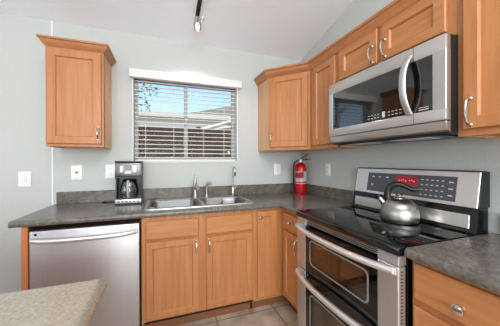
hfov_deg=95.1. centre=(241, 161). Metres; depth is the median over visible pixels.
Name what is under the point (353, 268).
range
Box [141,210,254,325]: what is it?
base cabinet
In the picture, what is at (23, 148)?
wall
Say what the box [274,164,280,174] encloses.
wall outlet
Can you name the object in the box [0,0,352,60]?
ceiling
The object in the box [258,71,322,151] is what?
upper cabinet
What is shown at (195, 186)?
faucet
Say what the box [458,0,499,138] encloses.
upper cabinet
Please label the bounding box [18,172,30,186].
light switch
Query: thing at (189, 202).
sink
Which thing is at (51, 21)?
trim
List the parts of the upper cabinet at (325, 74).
door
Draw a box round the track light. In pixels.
[194,0,203,30]
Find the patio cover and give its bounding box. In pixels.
[202,120,230,129]
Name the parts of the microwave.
door glass, handle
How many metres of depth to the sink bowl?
2.15 m
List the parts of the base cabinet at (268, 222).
door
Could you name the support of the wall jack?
attached to the wall at (23, 148)
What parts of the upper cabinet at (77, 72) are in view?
door, crown moulding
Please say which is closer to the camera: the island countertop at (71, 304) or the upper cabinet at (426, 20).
the island countertop at (71, 304)
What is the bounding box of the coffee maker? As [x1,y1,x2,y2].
[115,161,142,204]
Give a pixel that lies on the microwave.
(411, 95)
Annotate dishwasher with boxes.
[29,218,141,325]
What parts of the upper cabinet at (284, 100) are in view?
door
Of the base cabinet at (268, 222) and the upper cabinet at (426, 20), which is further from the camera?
the base cabinet at (268, 222)
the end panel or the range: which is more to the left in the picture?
the end panel
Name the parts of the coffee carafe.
handle, lid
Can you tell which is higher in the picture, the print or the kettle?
the print
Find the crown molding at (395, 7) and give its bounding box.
[254,0,420,85]
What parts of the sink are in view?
bowl, bowl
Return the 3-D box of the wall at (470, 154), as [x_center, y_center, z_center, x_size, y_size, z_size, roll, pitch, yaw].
[1.767,-0.349,-0.205,0.140,3.225,6.200,0,0,-19]
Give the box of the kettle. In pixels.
[376,182,420,224]
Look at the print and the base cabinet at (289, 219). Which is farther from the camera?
the print
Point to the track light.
(197, 20)
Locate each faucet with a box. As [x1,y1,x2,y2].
[192,175,198,197]
[231,166,236,195]
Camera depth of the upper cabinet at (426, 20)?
1.28 m
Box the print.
[295,172,303,177]
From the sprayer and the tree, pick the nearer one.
the sprayer
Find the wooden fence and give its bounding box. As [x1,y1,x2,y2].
[138,126,230,156]
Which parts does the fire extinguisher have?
tank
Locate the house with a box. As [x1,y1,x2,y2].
[138,107,230,129]
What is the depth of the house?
9.43 m
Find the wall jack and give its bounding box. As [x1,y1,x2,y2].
[71,165,81,179]
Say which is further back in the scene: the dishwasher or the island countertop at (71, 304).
the dishwasher
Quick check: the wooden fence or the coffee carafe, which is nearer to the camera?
the coffee carafe
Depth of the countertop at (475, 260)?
0.85 m
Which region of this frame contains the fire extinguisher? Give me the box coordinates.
[293,154,308,193]
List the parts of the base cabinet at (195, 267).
drawer, door, drawer, door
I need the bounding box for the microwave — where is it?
[329,33,467,145]
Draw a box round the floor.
[141,301,298,325]
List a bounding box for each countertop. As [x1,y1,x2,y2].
[0,278,107,325]
[8,183,353,227]
[404,233,499,293]
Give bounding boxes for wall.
[0,13,300,293]
[301,0,499,233]
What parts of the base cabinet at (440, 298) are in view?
door, knob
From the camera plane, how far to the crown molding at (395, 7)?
1.66 m
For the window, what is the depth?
2.35 m
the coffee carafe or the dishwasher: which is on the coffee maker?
the coffee carafe
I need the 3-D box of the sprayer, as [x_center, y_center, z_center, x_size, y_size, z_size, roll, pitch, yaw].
[-0.325,0.269,2.248,0.085,0.152,0.048,0,0,4]
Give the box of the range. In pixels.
[295,167,489,325]
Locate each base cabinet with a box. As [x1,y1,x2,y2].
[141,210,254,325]
[252,208,286,307]
[282,209,297,313]
[413,260,499,325]
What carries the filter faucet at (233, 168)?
on the countertop at (74, 206)
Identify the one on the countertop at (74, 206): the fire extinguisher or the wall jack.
the fire extinguisher
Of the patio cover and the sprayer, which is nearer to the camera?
the sprayer
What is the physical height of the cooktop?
0.041 m
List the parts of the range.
handle, oven door, handle, oven door, vent trim, control panel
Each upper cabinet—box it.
[36,34,115,148]
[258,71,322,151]
[310,54,363,149]
[338,0,457,81]
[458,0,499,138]
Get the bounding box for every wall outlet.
[105,165,114,178]
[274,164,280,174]
[325,164,330,175]
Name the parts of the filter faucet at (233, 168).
spout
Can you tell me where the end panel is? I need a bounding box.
[21,227,30,290]
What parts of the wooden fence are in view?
fence post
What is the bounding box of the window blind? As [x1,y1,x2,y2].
[129,68,241,160]
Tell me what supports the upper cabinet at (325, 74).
attached to the wall at (470, 154)
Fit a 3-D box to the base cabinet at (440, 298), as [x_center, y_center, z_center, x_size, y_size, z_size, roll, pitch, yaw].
[1.018,0.827,0.820,0.624,0.875,0.440,0,0,-19]
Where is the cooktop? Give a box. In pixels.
[296,206,487,256]
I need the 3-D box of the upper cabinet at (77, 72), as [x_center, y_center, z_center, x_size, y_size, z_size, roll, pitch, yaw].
[-1.300,-0.515,1.845,0.455,0.800,0.337,0,0,-19]
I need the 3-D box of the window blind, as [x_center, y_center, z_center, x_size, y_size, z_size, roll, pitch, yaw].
[-0.529,-0.427,2.304,1.071,0.835,0.169,0,0,-19]
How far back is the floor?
1.85 m
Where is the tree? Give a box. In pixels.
[138,83,170,111]
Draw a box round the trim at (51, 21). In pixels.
[51,21,53,204]
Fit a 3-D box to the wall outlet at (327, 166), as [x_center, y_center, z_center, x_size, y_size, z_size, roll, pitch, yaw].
[0.849,0.079,2.258,0.009,0.124,0.082,0,0,-19]
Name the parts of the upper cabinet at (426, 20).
door, handle, handle, door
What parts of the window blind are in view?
ladder cord, rail, ladder cord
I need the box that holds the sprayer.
[204,182,212,196]
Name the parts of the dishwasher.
handle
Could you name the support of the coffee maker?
on the countertop at (74, 206)
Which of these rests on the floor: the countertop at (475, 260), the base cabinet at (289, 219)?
the base cabinet at (289, 219)
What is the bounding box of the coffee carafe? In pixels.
[120,179,137,198]
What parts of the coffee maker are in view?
lid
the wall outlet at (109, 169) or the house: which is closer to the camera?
the wall outlet at (109, 169)
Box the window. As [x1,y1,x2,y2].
[131,78,237,162]
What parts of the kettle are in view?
spout, handle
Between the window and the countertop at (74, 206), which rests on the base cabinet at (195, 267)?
the countertop at (74, 206)
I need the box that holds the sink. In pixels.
[143,195,253,209]

